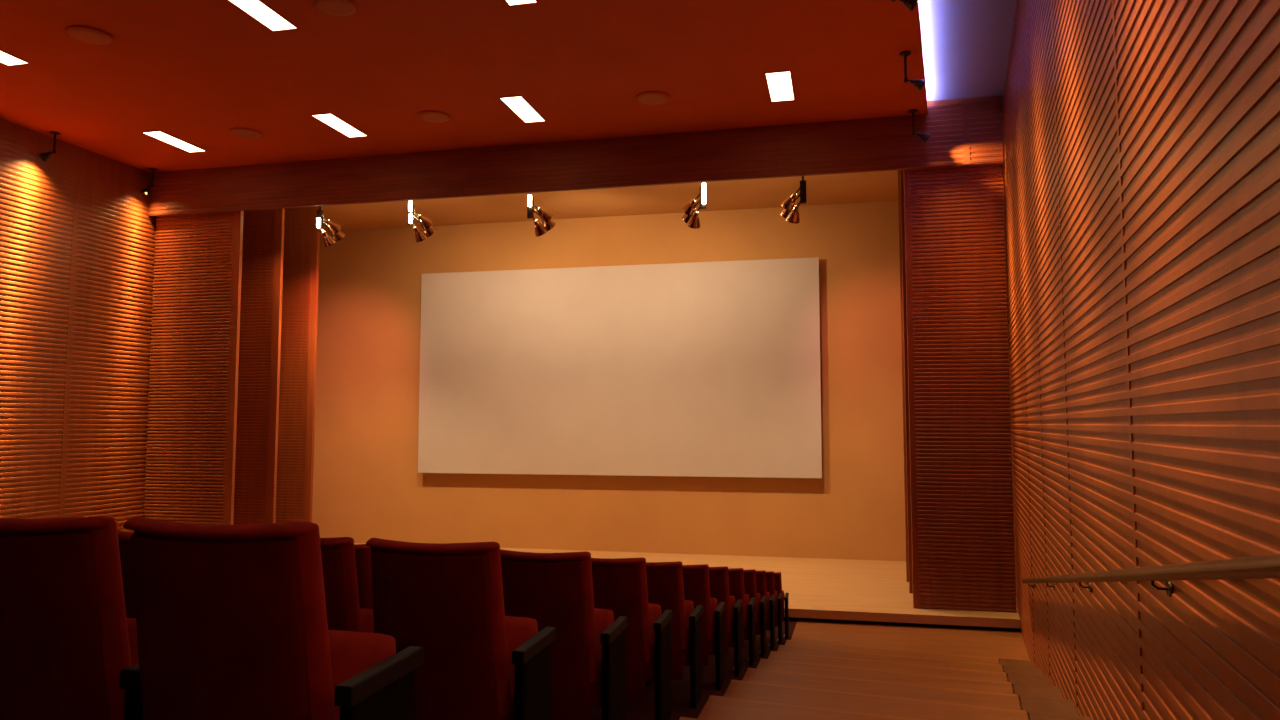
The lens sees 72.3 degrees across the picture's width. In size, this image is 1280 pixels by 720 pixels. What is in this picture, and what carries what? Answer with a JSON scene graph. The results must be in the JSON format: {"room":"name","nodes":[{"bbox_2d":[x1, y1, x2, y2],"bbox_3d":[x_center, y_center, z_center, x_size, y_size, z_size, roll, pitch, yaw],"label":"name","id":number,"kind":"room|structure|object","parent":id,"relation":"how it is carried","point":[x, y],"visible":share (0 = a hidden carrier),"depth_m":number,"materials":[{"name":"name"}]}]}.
{"room":"auditorium","nodes":[
{"label":"auditorium","id":0,"kind":"room"},
{"bbox_2d":[0,119,156,532],"bbox_3d":[-11.219,-0.252,9.627,0.058,7.955,24.650,-1,-4,13],"label":"wall","id":1,"kind":"structure","parent":0,"point":[77,233],"depth_m":15.26,"materials":[{"name":"brown wood"}]},
{"bbox_2d":[147,96,1002,216],"bbox_3d":[-1.963,-3.450,15.330,15.554,1.055,0.089,-1,-4,13],"label":"beam","id":2,"kind":"structure","parent":1,"relation":"attached to","point":[964,131],"depth_m":14.95,"materials":[{"name":"wood"}]},
{"bbox_2d":[0,0,927,172],"bbox_3d":[-4.712,-4.508,5.943,14.526,0.098,19.800,-1,-4,13],"label":"ceiling","id":3,"kind":"structure","parent":0,"point":[193,72],"depth_m":12.19,"materials":[{"name":"red paint"}]},
{"bbox_2d":[0,50,29,65],"bbox_3d":[-8.563,-4.057,11.366,0.354,0.012,1.114,-1,-4,13],"label":"recessed light","id":4,"kind":"object","parent":3,"relation":"in","point":[6,58],"visible":1,"depth_m":11.77,"materials":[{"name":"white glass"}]},
{"bbox_2d":[39,131,60,161],"bbox_3d":[-9.889,-3.569,14.670,0.299,0.504,0.155,2,-5,-22],"label":"spotlight","id":5,"kind":"object","parent":3,"relation":"hanging from","point":[44,156],"visible":1,"depth_m":14.68,"materials":[{"name":"brown metal"}]},
{"bbox_2d":[65,25,113,44],"bbox_3d":[-6.880,-4.076,10.955,0.547,0.034,0.551,-1,-4,13],"label":"ceiling speaker","id":6,"kind":"object","parent":3,"relation":"attached to","point":[85,34],"visible":1,"depth_m":10.96,"materials":[{"name":"red paint"}]},
{"bbox_2d":[141,168,157,194],"bbox_3d":[-9.411,-3.409,16.789,0.296,0.513,0.156,0,-4,2],"label":"spotlight","id":7,"kind":"object","parent":3,"relation":"hanging from","point":[145,190],"visible":1,"depth_m":16.77,"materials":[{"name":"brown metal"}]},
{"bbox_2d":[142,130,205,152],"bbox_3d":[-8.054,-3.778,15.179,0.354,0.012,1.114,-1,-4,13],"label":"recessed light","id":8,"kind":"object","parent":3,"relation":"in","point":[159,135],"visible":1,"depth_m":15.15,"materials":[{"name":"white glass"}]},
{"bbox_2d":[229,128,262,138],"bbox_3d":[-6.592,-3.805,14.655,0.543,0.034,0.543,-1,-4,13],"label":"ceiling speaker","id":9,"kind":"object","parent":3,"relation":"attached to","point":[246,133],"visible":1,"depth_m":14.65,"materials":[{"name":"red paint"}]},
{"bbox_2d":[228,0,297,31],"bbox_3d":[-4.517,-4.133,10.315,0.354,0.012,1.114,-1,-4,13],"label":"recessed light","id":10,"kind":"object","parent":3,"relation":"in","point":[264,14],"visible":1,"depth_m":10.45,"materials":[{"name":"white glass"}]},
{"bbox_2d":[311,0,357,16],"bbox_3d":[-3.536,-4.129,10.231,0.540,0.034,0.454,-1,-4,13],"label":"ceiling speaker","id":11,"kind":"object","parent":3,"relation":"attached to","point":[336,8],"visible":1,"depth_m":10.22,"materials":[{"name":"red paint"}]},
{"bbox_2d":[311,113,367,137],"bbox_3d":[-4.909,-3.838,14.355,0.354,0.012,1.114,-1,-4,13],"label":"recessed light","id":12,"kind":"object","parent":3,"relation":"in","point":[330,119],"visible":1,"depth_m":14.33,"materials":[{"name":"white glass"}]},
{"bbox_2d":[417,110,450,122],"bbox_3d":[-3.262,-3.864,13.854,0.544,0.034,0.567,-1,-4,13],"label":"ceiling speaker","id":13,"kind":"object","parent":3,"relation":"attached to","point":[432,116],"visible":1,"depth_m":13.84,"materials":[{"name":"red paint"}]},
{"bbox_2d":[505,0,537,5],"bbox_3d":[-1.479,-4.182,9.649,0.354,0.012,1.114,-1,-4,13],"label":"recessed light","id":14,"kind":"object","parent":3,"relation":"in","point":[509,2],"visible":1,"depth_m":10.15,"materials":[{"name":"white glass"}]},
{"bbox_2d":[499,95,545,122],"bbox_3d":[-1.814,-3.892,13.625,0.354,0.012,1.114,-1,-4,13],"label":"recessed light","id":15,"kind":"object","parent":3,"relation":"in","point":[518,105],"visible":1,"depth_m":13.60,"materials":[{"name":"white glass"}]},
{"bbox_2d":[636,91,669,104],"bbox_3d":[0.193,-3.922,13.064,0.521,0.034,0.561,-1,-4,13],"label":"ceiling speaker","id":16,"kind":"object","parent":3,"relation":"attached to","point":[647,97],"visible":1,"depth_m":13.06,"materials":[{"name":"red paint"}]},
{"bbox_2d":[765,70,794,101],"bbox_3d":[2.036,-3.959,12.701,0.354,0.012,1.114,-1,-4,13],"label":"recessed light","id":17,"kind":"object","parent":3,"relation":"in","point":[780,85],"visible":1,"depth_m":12.64,"materials":[{"name":"white plastic"}]},
{"bbox_2d":[891,0,917,10],"bbox_3d":[2.779,-3.950,9.295,0.326,0.526,0.162,-1,-4,13],"label":"spotlight","id":18,"kind":"object","parent":3,"relation":"hanging from","point":[910,4],"visible":1,"depth_m":9.25,"materials":[{"name":"brown metal"}]},
{"bbox_2d":[899,51,925,90],"bbox_3d":[3.581,-3.788,11.517,0.326,0.526,0.162,-1,-4,13],"label":"spotlight","id":19,"kind":"object","parent":3,"relation":"hanging from","point":[918,84],"visible":1,"depth_m":11.51,"materials":[{"name":"brown metal"}]},
{"bbox_2d":[908,109,929,142],"bbox_3d":[4.348,-3.632,13.643,0.326,0.526,0.162,-1,-4,13],"label":"spotlight","id":20,"kind":"object","parent":3,"relation":"hanging from","point":[924,136],"visible":1,"depth_m":13.64,"materials":[{"name":"brown metal"}]},
{"bbox_2d":[312,201,905,560],"bbox_3d":[-0.535,0.419,19.872,16.380,8.110,0.150,-1,-4,13],"label":"wall","id":21,"kind":"structure","parent":0,"point":[368,484],"depth_m":19.74,"materials":[{"name":"paint"}]},
{"bbox_2d":[418,257,821,477],"bbox_3d":[-0.656,0.228,19.707,9.246,4.693,0.247,-1,-4,13],"label":"projection screen","id":22,"kind":"object","parent":21,"relation":"attached to","point":[696,369],"visible":1,"depth_m":19.50,"materials":[{"name":"white fabric"}]},
{"bbox_2d":[320,111,1003,231],"bbox_3d":[-1.094,-3.518,17.722,16.280,0.100,5.040,-1,-4,13],"label":"ceiling","id":23,"kind":"structure","parent":0,"point":[879,186],"depth_m":18.75,"materials":[{"name":"paint"}]},
{"bbox_2d":[316,206,344,246],"bbox_3d":[-6.106,-2.851,17.303,0.567,1.292,0.290,3,-5,-32],"label":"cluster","id":24,"kind":"object","parent":23,"relation":"hanging from","point":[333,227],"visible":0.92,"depth_m":17.21,"materials":[{"name":"brown metal"}]},
{"bbox_2d":[408,200,435,242],"bbox_3d":[-4.196,-2.883,16.865,0.567,1.292,0.290,3,-5,-32],"label":"cluster","id":25,"kind":"object","parent":23,"relation":"hanging from","point":[426,223],"visible":0.95,"depth_m":16.77,"materials":[{"name":"brown metal"}]},
{"bbox_2d":[527,193,555,236],"bbox_3d":[-1.838,-2.922,16.324,0.567,1.292,0.290,3,-5,-32],"label":"cluster","id":26,"kind":"object","parent":23,"relation":"hanging from","point":[545,216],"visible":0.93,"depth_m":16.23,"materials":[{"name":"brown metal"}]},
{"bbox_2d":[682,182,705,228],"bbox_3d":[0.968,-2.970,15.675,0.290,1.292,0.583,3,-5,-32],"label":"cluster","id":27,"kind":"object","parent":23,"relation":"hanging from","point":[691,217],"visible":0.91,"depth_m":15.55,"materials":[{"name":"brown metal"}]},
{"bbox_2d":[780,176,806,223],"bbox_3d":[2.669,-2.998,15.290,0.290,1.292,0.567,3,-5,-32],"label":"cluster","id":28,"kind":"object","parent":23,"relation":"hanging from","point":[790,211],"visible":0.9,"depth_m":15.16,"materials":[{"name":"brown metal"}]},
{"bbox_2d":[354,543,1020,631],"bbox_3d":[-1.140,4.187,16.959,16.180,0.210,5.250,-1,-4,13],"label":"stage","id":29,"kind":"structure","parent":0,"point":[819,590],"depth_m":15.05,"materials":[{"name":"brown wood"}]},
{"bbox_2d":[144,211,243,524],"bbox_3d":[-8.543,0.274,16.755,1.910,7.565,0.079,-1,-4,13],"label":"panel","id":30,"kind":"object","parent":29,"relation":"on","point":[192,422],"visible":0.78,"depth_m":16.72,"materials":[{"name":"brown wood"}]},
{"bbox_2d":[233,208,284,524],"bbox_3d":[-8.257,0.361,17.949,1.930,7.565,0.079,-1,-4,13],"label":"panel","id":31,"kind":"object","parent":29,"relation":"on","point":[263,230],"visible":0.3,"depth_m":17.82,"materials":[{"name":"brown wood"}]},
{"bbox_2d":[275,206,319,522],"bbox_3d":[-7.962,0.439,19.007,2.030,7.565,0.079,-1,-4,13],"label":"panel","id":32,"kind":"object","parent":29,"relation":"on","point":[297,388],"visible":0.34,"depth_m":18.86,"materials":[{"name":"brown wood"}]},
{"bbox_2d":[898,170,908,581],"bbox_3d":[5.641,0.211,15.886,1.706,7.565,0.079,-1,-4,13],"label":"panel","id":33,"kind":"object","parent":29,"relation":"on","point":[899,193],"visible":0.02,"depth_m":16.03,"materials":[{"name":"brown wood"}]},
{"bbox_2d":[900,170,912,593],"bbox_3d":[5.316,0.134,14.835,1.604,7.565,0.079,-1,-4,13],"label":"panel","id":34,"kind":"object","parent":29,"relation":"on","point":[901,171],"visible":0.02,"depth_m":14.96,"materials":[{"name":"brown wood"}]},
{"bbox_2d":[903,164,1016,612],"bbox_3d":[4.953,0.048,13.660,1.486,7.565,0.079,-1,-4,13],"label":"panel","id":35,"kind":"object","parent":29,"relation":"on","point":[962,514],"visible":0.89,"depth_m":13.60,"materials":[{"name":"brown wood"}]},
{"bbox_2d":[591,620,1027,719],"bbox_3d":[-4.610,2.325,5.271,15.144,2.241,19.841,-1,-4,14],"label":"floor","id":36,"kind":"structure","parent":0,"point":[826,670],"depth_m":7.60,"materials":[{"name":"brown wood"}]},
{"bbox_2d":[0,516,142,719],"bbox_3d":[-1.392,0.843,2.170,0.528,0.944,0.448,-1,-4,13],"label":"seat","id":37,"kind":"object","parent":36,"relation":"on","point":[69,644],"visible":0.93,"depth_m":2.00,"materials":[{"name":"red fabric"}]},
{"bbox_2d":[127,618,138,665],"bbox_3d":[-1.396,0.881,2.250,0.475,0.402,0.258,-1,-4,13],"label":"seat cushion","id":38,"kind":"object","parent":37,"relation":"on","point":[131,622],"depth_m":2.27,"materials":[{"name":"red fabric"}]},
{"bbox_2d":[117,530,135,617],"bbox_3d":[-1.664,1.092,3.238,0.528,0.944,0.448,-1,-4,13],"label":"seat","id":39,"kind":"object","parent":36,"relation":"on","point":[124,538],"visible":0.08,"depth_m":3.09,"materials":[{"name":"red fabric"}]},
{"bbox_2d":[117,530,133,542],"bbox_3d":[-1.713,0.904,3.135,0.484,0.584,0.198,-1,-4,13],"label":"cushion","id":40,"kind":"object","parent":39,"relation":"on","point":[123,537],"depth_m":3.10,"materials":[{"name":"red fabric"}]},
{"bbox_2d":[123,517,422,719],"bbox_3d":[-0.865,0.834,2.049,0.551,0.944,0.448,-1,-4,13],"label":"seat","id":41,"kind":"object","parent":36,"relation":"on","point":[231,620],"visible":1,"depth_m":1.89,"materials":[{"name":"red fabric"}]},
{"bbox_2d":[328,630,395,719],"bbox_3d":[-0.865,0.872,2.129,0.475,0.402,0.258,-1,-4,13],"label":"seat cushion","id":42,"kind":"object","parent":41,"relation":"on","point":[352,653],"depth_m":2.14,"materials":[{"name":"red fabric"}]},
{"bbox_2d":[320,537,373,632],"bbox_3d":[-1.147,1.083,3.120,0.528,0.944,0.448,-1,-4,13],"label":"seat","id":43,"kind":"object","parent":36,"relation":"on","point":[344,612],"visible":0.23,"depth_m":2.95,"materials":[{"name":"red fabric"}]},
{"bbox_2d":[360,608,373,632],"bbox_3d":[-1.151,1.121,3.200,0.475,0.402,0.258,-1,-4,13],"label":"seat cushion","id":44,"kind":"object","parent":43,"relation":"on","point":[366,615],"depth_m":3.21,"materials":[{"name":"red fabric"}]},
{"bbox_2d":[354,544,372,608],"bbox_3d":[-1.419,1.332,4.188,0.528,0.944,0.448,-1,-4,13],"label":"seat","id":45,"kind":"object","parent":36,"relation":"on","point":[362,551],"visible":0.09,"depth_m":4.03,"materials":[{"name":"red fabric"}]},
{"bbox_2d":[366,538,555,719],"bbox_3d":[-0.620,1.074,2.999,0.551,0.944,0.448,-1,-4,13],"label":"seat","id":46,"kind":"object","parent":36,"relation":"on","point":[480,662],"visible":0.92,"depth_m":2.84,"materials":[{"name":"red fabric"}]},
{"bbox_2d":[499,616,537,719],"bbox_3d":[-0.620,1.112,3.078,0.475,0.402,0.258,-1,-4,13],"label":"seat cushion","id":47,"kind":"object","parent":46,"relation":"on","point":[519,630],"depth_m":3.07,"materials":[{"name":"red fabric"}]},
{"bbox_2d":[500,549,627,719],"bbox_3d":[-0.374,1.314,3.949,0.550,0.944,0.448,-1,-4,13],"label":"seat","id":48,"kind":"object","parent":36,"relation":"on","point":[551,589],"visible":0.69,"depth_m":3.79,"materials":[{"name":"red fabric"}]},
{"bbox_2d":[500,549,598,682],"bbox_3d":[-0.435,1.126,3.848,0.484,0.584,0.198,-1,-4,13],"label":"seat back","id":49,"kind":"object","parent":48,"relation":"on","point":[551,589],"depth_m":3.78,"materials":[{"name":"red fabric"}]},
{"bbox_2d":[590,608,613,706],"bbox_3d":[-0.375,1.352,4.028,0.475,0.402,0.258,-1,-4,13],"label":"seat cushion","id":50,"kind":"object","parent":48,"relation":"on","point":[604,618],"depth_m":3.95,"materials":[{"name":"red fabric"}]},
{"bbox_2d":[591,557,672,719],"bbox_3d":[-0.130,1.554,4.898,0.550,0.944,0.448,-1,-4,13],"label":"seat","id":51,"kind":"object","parent":36,"relation":"on","point":[619,584],"visible":0.51,"depth_m":4.74,"materials":[{"name":"red fabric"}]},
{"bbox_2d":[591,557,651,662],"bbox_3d":[-0.190,1.366,4.797,0.484,0.584,0.198,-1,-4,13],"label":"cushion","id":52,"kind":"object","parent":51,"relation":"on","point":[619,584],"depth_m":4.73,"materials":[{"name":"red fabric"}]},
{"bbox_2d":[645,603,661,681],"bbox_3d":[-0.130,1.592,4.978,0.475,0.402,0.258,-1,-4,13],"label":"seat cushion","id":53,"kind":"object","parent":51,"relation":"on","point":[655,612],"depth_m":4.88,"materials":[{"name":"red fabric"}]},
{"bbox_2d":[646,561,702,707],"bbox_3d":[0.116,1.794,5.848,0.550,0.944,0.448,-1,-4,13],"label":"seat","id":54,"kind":"object","parent":36,"relation":"on","point":[665,584],"visible":0.52,"depth_m":5.69,"materials":[{"name":"red fabric"}]},
{"bbox_2d":[646,561,686,649],"bbox_3d":[0.055,1.606,5.747,0.484,0.584,0.198,-1,-4,13],"label":"cushion","id":55,"kind":"object","parent":54,"relation":"on","point":[665,584],"depth_m":5.67,"materials":[{"name":"red fabric"}]},
{"bbox_2d":[682,600,693,665],"bbox_3d":[0.115,1.832,5.927,0.475,0.402,0.258,-1,-4,13],"label":"seat cushion","id":56,"kind":"object","parent":54,"relation":"on","point":[689,606],"depth_m":5.82,"materials":[{"name":"red fabric"}]},
{"bbox_2d":[683,564,724,689],"bbox_3d":[0.361,2.034,6.798,0.550,0.944,0.448,-1,-4,13],"label":"seat","id":57,"kind":"object","parent":36,"relation":"on","point":[695,577],"visible":0.44,"depth_m":6.64,"materials":[{"name":"red fabric"}]},
{"bbox_2d":[683,564,712,639],"bbox_3d":[0.300,1.846,6.697,0.484,0.584,0.198,-1,-4,13],"label":"cushion","id":58,"kind":"object","parent":57,"relation":"on","point":[695,577],"depth_m":6.62,"materials":[{"name":"red fabric"}]},
{"bbox_2d":[708,597,717,653],"bbox_3d":[0.360,2.071,6.877,0.475,0.402,0.258,-1,-4,13],"label":"seat cushion","id":59,"kind":"object","parent":57,"relation":"on","point":[714,605],"depth_m":6.77,"materials":[{"name":"red fabric"}]},
{"bbox_2d":[709,566,741,675],"bbox_3d":[0.606,2.273,7.747,0.551,0.944,0.448,-1,-4,13],"label":"seat","id":60,"kind":"object","parent":36,"relation":"on","point":[718,576],"visible":0.38,"depth_m":7.59,"materials":[{"name":"red fabric"}]},
{"bbox_2d":[709,566,731,632],"bbox_3d":[0.545,2.086,7.646,0.484,0.584,0.198,-1,-4,13],"label":"cushion","id":61,"kind":"object","parent":60,"relation":"on","point":[718,576],"depth_m":7.57,"materials":[{"name":"red fabric"}]},
{"bbox_2d":[728,596,735,644],"bbox_3d":[0.605,2.311,7.827,0.475,0.402,0.258,-1,-4,13],"label":"seat cushion","id":62,"kind":"object","parent":60,"relation":"on","point":[732,598],"depth_m":7.71,"materials":[{"name":"red fabric"}]},
{"bbox_2d":[728,568,755,665],"bbox_3d":[0.851,2.513,8.697,0.550,0.944,0.448,-1,-4,13],"label":"seat","id":63,"kind":"object","parent":36,"relation":"on","point":[736,575],"visible":0.33,"depth_m":8.54,"materials":[{"name":"red fabric"}]},
{"bbox_2d":[728,568,745,626],"bbox_3d":[0.790,2.325,8.596,0.484,0.584,0.198,-1,-4,13],"label":"cushion","id":64,"kind":"object","parent":63,"relation":"on","point":[736,575],"depth_m":8.52,"materials":[{"name":"red fabric"}]},
{"bbox_2d":[743,594,749,637],"bbox_3d":[0.850,2.551,8.776,0.475,0.402,0.258,-1,-4,13],"label":"seat cushion","id":65,"kind":"object","parent":63,"relation":"on","point":[746,620],"depth_m":8.67,"materials":[{"name":"red fabric"}]},
{"bbox_2d":[743,569,765,656],"bbox_3d":[1.096,2.753,9.646,0.550,0.944,0.448,-1,-4,13],"label":"seat","id":66,"kind":"object","parent":36,"relation":"on","point":[750,586],"visible":0.27,"depth_m":9.49,"materials":[{"name":"red fabric"}]},
{"bbox_2d":[744,569,757,621],"bbox_3d":[1.035,2.565,9.546,0.484,0.584,0.198,-1,-4,13],"label":"cushion","id":67,"kind":"object","parent":66,"relation":"on","point":[750,586],"depth_m":9.47,"materials":[{"name":"red fabric"}]},
{"bbox_2d":[755,593,760,631],"bbox_3d":[1.095,2.791,9.726,0.475,0.402,0.258,-1,-4,13],"label":"seat cushion","id":68,"kind":"object","parent":66,"relation":"on","point":[757,619],"depth_m":9.59,"materials":[{"name":"red fabric"}]},
{"bbox_2d":[756,570,774,649],"bbox_3d":[1.341,2.993,10.596,0.550,0.944,0.448,-1,-4,13],"label":"seat","id":69,"kind":"object","parent":36,"relation":"on","point":[760,575],"visible":0.27,"depth_m":10.44,"materials":[{"name":"red fabric"}]},
{"bbox_2d":[756,570,767,618],"bbox_3d":[1.280,2.805,10.495,0.484,0.584,0.198,-1,-4,13],"label":"cushion","id":70,"kind":"object","parent":69,"relation":"on","point":[760,575],"depth_m":10.42,"materials":[{"name":"red fabric"}]},
{"bbox_2d":[766,592,769,627],"bbox_3d":[1.340,3.031,10.676,0.475,0.402,0.258,-1,-4,13],"label":"seat cushion","id":71,"kind":"object","parent":69,"relation":"on","point":[768,594],"depth_m":10.58,"materials":[{"name":"red fabric"}]},
{"bbox_2d":[766,571,782,644],"bbox_3d":[1.586,3.233,11.546,0.551,0.944,0.448,-1,-4,13],"label":"seat","id":72,"kind":"object","parent":36,"relation":"on","point":[770,582],"visible":0.31,"depth_m":11.39,"materials":[{"name":"red fabric"}]},
{"bbox_2d":[766,571,775,614],"bbox_3d":[1.525,3.045,11.445,0.484,0.584,0.198,-1,-4,13],"label":"cushion","id":73,"kind":"object","parent":72,"relation":"on","point":[770,582],"depth_m":11.37,"materials":[{"name":"red fabric"}]},
{"bbox_2d":[775,591,777,623],"bbox_3d":[1.585,3.271,11.625,0.475,0.402,0.258,-1,-4,13],"label":"seat cushion","id":74,"kind":"object","parent":72,"relation":"on","point":[776,593],"depth_m":11.56,"materials":[{"name":"red fabric"}]},
{"bbox_2d":[774,572,788,639],"bbox_3d":[1.831,3.473,12.495,0.551,0.944,0.448,-1,-4,13],"label":"seat","id":75,"kind":"object","parent":36,"relation":"on","point":[777,575],"visible":0.34,"depth_m":12.34,"materials":[{"name":"red fabric"}]},
{"bbox_2d":[774,572,782,612],"bbox_3d":[1.770,3.285,12.395,0.484,0.584,0.198,-1,-4,13],"label":"cushion","id":76,"kind":"object","parent":75,"relation":"on","point":[777,575],"depth_m":12.32,"materials":[{"name":"red fabric"}]},
{"bbox_2d":[782,590,784,620],"bbox_3d":[1.830,3.510,12.575,0.475,0.402,0.258,-1,-4,13],"label":"seat cushion","id":77,"kind":"object","parent":75,"relation":"on","point":[783,594],"depth_m":12.47,"materials":[{"name":"red fabric"}]},
{"bbox_2d":[918,0,1016,101],"bbox_3d":[1.490,-4.796,4.688,1.859,0.080,20.467,-2,-4,20],"label":"ceiling","id":78,"kind":"structure","parent":0,"point":[966,44],"depth_m":11.83,"materials":[{"name":"grey paint"}]},
{"bbox_2d":[991,630,1029,660],"bbox_3d":[4.978,3.903,11.765,0.422,0.020,2.412,-2,-4,20],"label":"floor","id":79,"kind":"structure","parent":0,"point":[1007,644],"depth_m":12.00,"materials":[{"name":"brown wood"}]},
{"bbox_2d":[999,658,1089,719],"bbox_3d":[1.655,2.125,2.602,0.413,2.231,17.274,-2,-4,20],"label":"stairs","id":80,"kind":"structure","parent":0,"point":[1036,694],"depth_m":7.64,"materials":[{"name":"brown wood"}]},
{"bbox_2d":[1002,0,1279,719],"bbox_3d":[3.149,-0.570,6.335,0.058,8.110,24.827,-2,-4,20],"label":"wall","id":81,"kind":"structure","parent":0,"point":[1141,138],"depth_m":3.95,"materials":[{"name":"brown wood"}]},
{"bbox_2d":[1021,554,1279,596],"bbox_3d":[2.922,1.428,5.745,0.118,2.015,11.606,-2,-4,20],"label":"handrail","id":82,"kind":"object","parent":81,"relation":"attached to","point":[1267,566],"visible":0.94,"depth_m":3.02,"materials":[{"name":"brown wood"}]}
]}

